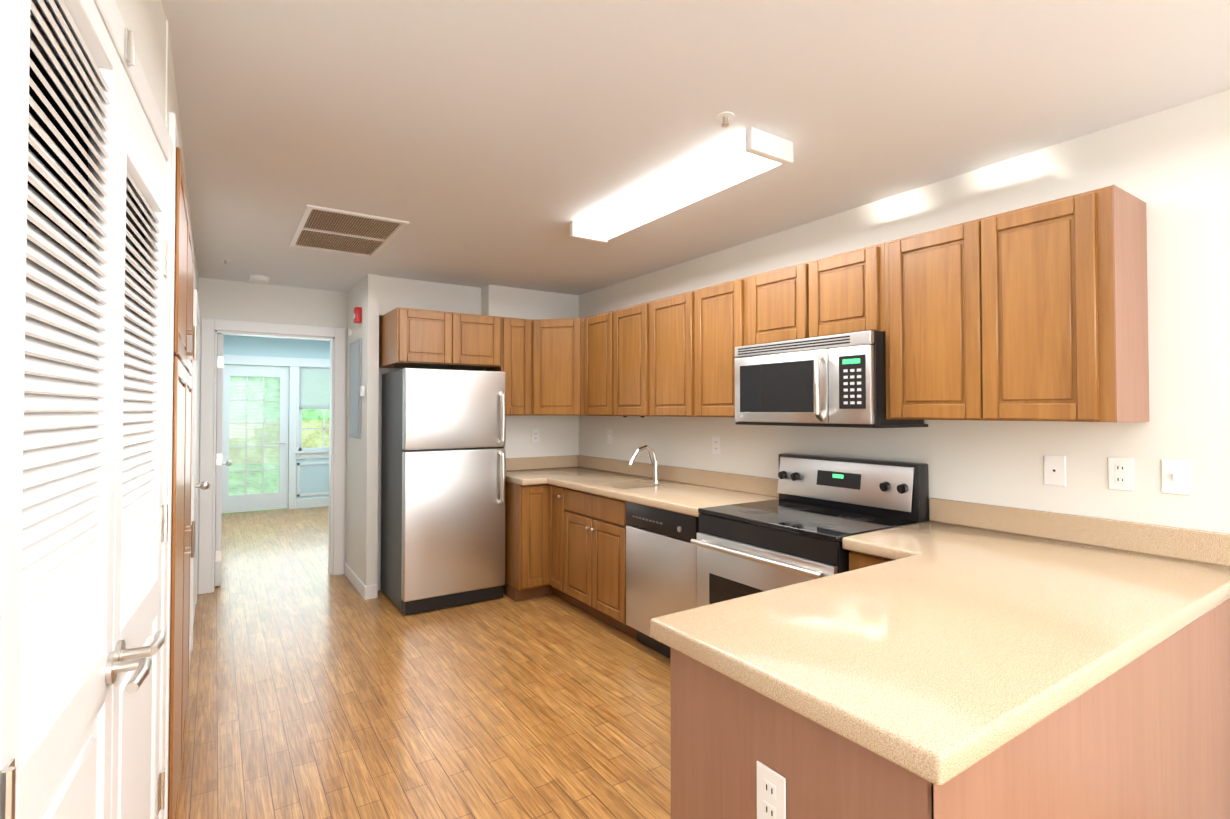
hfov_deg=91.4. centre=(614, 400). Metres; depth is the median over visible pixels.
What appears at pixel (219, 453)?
hall door
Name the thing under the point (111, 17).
trim
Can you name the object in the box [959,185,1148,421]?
upper cabinet
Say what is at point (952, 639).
countertop
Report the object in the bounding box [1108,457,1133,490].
electrical outlet
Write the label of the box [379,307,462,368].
upper cabinet
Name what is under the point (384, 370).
wall
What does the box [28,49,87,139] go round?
louvers
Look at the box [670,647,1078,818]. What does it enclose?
base cabinet
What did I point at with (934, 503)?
backsplash
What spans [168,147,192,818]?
tall cabinet
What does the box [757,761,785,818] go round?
electrical outlet
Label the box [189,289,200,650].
door frame
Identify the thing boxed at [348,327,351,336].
switch
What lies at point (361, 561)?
wall
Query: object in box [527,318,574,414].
upper cabinet
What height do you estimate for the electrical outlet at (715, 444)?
0.116 m
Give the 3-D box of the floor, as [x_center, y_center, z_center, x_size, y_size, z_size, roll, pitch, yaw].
[-1.237,1.493,3.569,3.880,0.050,12.350,1,-1,-34]
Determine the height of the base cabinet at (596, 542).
0.658 m
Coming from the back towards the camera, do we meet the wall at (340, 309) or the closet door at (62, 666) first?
the wall at (340, 309)
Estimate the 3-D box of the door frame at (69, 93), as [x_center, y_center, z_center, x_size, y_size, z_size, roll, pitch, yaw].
[-0.974,0.396,1.063,0.120,2.060,1.045,1,-1,-29]
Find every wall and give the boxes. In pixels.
[27,17,169,277]
[115,0,164,120]
[169,42,198,376]
[197,277,214,593]
[215,279,334,336]
[223,335,329,498]
[333,291,347,561]
[345,274,378,585]
[377,368,402,590]
[379,276,480,316]
[479,285,578,457]
[579,90,1229,533]
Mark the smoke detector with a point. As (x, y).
(259, 278)
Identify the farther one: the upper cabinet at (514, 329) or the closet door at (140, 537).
the upper cabinet at (514, 329)
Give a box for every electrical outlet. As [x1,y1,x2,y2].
[532,429,538,442]
[607,430,611,443]
[712,436,719,454]
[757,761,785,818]
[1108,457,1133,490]
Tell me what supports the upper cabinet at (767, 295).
attached to the wall at (1171, 166)
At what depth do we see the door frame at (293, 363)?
8.61 m
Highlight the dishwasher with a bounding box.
[626,501,699,658]
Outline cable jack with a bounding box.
[1044,455,1065,485]
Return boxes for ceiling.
[161,0,1229,340]
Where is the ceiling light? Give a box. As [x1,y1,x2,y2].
[570,127,792,243]
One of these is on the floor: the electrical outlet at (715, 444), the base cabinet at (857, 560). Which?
the base cabinet at (857, 560)
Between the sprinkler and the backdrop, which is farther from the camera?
the backdrop
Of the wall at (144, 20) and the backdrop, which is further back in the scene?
the backdrop
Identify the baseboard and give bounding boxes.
[189,636,191,670]
[296,497,328,508]
[344,562,377,599]
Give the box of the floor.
[177,506,670,818]
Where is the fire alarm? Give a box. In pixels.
[353,307,361,323]
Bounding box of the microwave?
[735,330,927,427]
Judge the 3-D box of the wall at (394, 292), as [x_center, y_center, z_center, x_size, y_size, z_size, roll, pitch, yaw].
[-1.506,-0.800,4.876,0.820,0.301,0.160,1,-1,-34]
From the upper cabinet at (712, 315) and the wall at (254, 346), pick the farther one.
the wall at (254, 346)
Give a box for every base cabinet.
[503,481,542,601]
[543,484,625,600]
[567,509,636,638]
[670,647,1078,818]
[849,551,892,570]
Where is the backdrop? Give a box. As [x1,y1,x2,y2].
[229,365,329,494]
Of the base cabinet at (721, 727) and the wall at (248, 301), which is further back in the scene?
the wall at (248, 301)
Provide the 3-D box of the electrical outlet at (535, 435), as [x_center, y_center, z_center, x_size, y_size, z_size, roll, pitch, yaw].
[-0.676,0.299,5.117,0.072,0.116,0.007,1,-1,-34]
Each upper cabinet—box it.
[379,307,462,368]
[453,313,502,369]
[486,317,526,414]
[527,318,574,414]
[575,310,614,415]
[615,303,642,416]
[643,293,682,416]
[683,278,742,416]
[743,266,790,345]
[791,245,878,339]
[875,224,958,419]
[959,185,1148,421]
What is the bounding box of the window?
[295,367,329,496]
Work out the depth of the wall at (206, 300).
4.66 m
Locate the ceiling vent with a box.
[289,204,408,256]
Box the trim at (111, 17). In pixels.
[0,0,172,818]
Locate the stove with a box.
[690,453,928,606]
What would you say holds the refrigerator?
on the floor
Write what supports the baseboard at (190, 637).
attached to the wall at (173, 104)
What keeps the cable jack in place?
attached to the wall at (1171, 166)
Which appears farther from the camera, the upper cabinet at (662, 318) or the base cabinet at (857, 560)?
the upper cabinet at (662, 318)
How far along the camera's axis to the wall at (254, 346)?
8.67 m
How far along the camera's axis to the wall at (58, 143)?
1.50 m
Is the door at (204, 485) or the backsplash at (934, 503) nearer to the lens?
the backsplash at (934, 503)
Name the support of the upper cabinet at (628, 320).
attached to the wall at (1171, 166)
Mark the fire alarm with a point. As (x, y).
(357, 316)
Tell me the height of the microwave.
0.413 m
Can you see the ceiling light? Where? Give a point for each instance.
(750, 152)
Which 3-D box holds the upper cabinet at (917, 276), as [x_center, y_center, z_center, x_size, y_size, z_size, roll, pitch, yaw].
[1.407,-0.303,2.473,0.325,0.762,0.454,1,-1,-34]
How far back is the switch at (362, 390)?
4.57 m
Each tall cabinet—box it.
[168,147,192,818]
[188,243,195,696]
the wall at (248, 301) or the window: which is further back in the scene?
the window
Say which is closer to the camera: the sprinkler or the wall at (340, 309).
the sprinkler
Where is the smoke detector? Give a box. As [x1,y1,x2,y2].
[248,275,268,282]
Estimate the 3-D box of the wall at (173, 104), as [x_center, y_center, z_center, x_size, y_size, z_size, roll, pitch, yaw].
[-2.309,0.241,3.152,0.120,2.440,3.690,1,-1,-34]
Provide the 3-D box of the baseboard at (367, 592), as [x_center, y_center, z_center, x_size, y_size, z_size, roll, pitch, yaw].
[-2.062,1.440,4.851,0.092,0.100,0.862,1,-1,-34]
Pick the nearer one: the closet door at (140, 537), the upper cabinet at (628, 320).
the closet door at (140, 537)
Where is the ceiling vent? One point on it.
(335, 230)
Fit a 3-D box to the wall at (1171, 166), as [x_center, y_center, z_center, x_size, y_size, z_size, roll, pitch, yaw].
[1.555,0.233,2.644,0.120,2.440,7.480,1,-1,-34]
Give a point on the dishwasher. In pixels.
(661, 565)
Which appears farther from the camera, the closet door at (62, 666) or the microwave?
the microwave
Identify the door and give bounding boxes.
[0,0,151,818]
[110,27,170,818]
[193,317,209,624]
[215,334,231,585]
[222,365,288,512]
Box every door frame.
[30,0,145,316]
[164,112,179,818]
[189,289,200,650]
[198,318,345,594]
[215,354,329,508]
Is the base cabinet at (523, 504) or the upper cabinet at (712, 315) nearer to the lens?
the upper cabinet at (712, 315)
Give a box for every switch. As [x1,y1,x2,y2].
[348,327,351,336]
[360,386,364,395]
[1161,459,1189,494]
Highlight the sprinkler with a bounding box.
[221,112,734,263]
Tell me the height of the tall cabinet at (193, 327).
2.164 m
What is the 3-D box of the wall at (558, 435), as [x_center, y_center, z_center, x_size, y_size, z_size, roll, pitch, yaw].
[-0.800,0.277,5.305,0.850,2.440,0.440,1,-1,-34]
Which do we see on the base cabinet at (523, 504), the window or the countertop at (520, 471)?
the countertop at (520, 471)
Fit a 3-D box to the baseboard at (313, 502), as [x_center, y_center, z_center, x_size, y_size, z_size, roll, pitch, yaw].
[-4.155,1.488,8.918,1.045,0.140,0.012,1,-1,-34]
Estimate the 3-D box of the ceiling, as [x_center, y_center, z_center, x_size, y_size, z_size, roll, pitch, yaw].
[-1.237,-0.997,3.610,3.880,0.050,12.350,1,-1,-34]
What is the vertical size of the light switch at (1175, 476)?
0.116 m
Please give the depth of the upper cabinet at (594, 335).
4.52 m
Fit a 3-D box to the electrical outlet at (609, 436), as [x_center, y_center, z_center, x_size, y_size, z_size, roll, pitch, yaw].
[-0.049,0.296,4.928,0.016,0.116,0.072,1,-1,-34]
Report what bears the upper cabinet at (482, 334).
attached to the wall at (384, 370)
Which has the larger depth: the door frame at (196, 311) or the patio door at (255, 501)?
the patio door at (255, 501)
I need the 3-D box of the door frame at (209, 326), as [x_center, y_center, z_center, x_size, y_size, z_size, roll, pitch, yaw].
[-2.799,0.429,4.957,1.030,2.125,0.138,1,-1,-34]
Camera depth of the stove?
2.78 m
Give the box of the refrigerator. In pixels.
[381,368,505,614]
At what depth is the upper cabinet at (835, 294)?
2.77 m
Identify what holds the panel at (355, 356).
attached to the wall at (361, 561)
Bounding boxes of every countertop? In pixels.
[505,457,544,485]
[529,445,778,516]
[650,504,1229,785]
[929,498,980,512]
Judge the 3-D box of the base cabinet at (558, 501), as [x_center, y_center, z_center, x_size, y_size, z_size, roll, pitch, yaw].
[-0.182,1.050,4.527,0.667,0.864,0.316,1,-1,-34]
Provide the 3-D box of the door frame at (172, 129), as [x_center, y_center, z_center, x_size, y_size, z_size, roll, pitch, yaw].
[-1.607,0.335,2.218,0.016,2.220,1.460,1,-1,-34]
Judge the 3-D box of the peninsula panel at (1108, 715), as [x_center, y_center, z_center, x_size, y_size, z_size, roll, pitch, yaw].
[0.793,1.000,1.497,0.466,0.864,0.636,1,-1,-34]
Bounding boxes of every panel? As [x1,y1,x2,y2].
[349,338,361,438]
[1079,660,1138,818]
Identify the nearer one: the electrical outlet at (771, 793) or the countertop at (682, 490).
the electrical outlet at (771, 793)

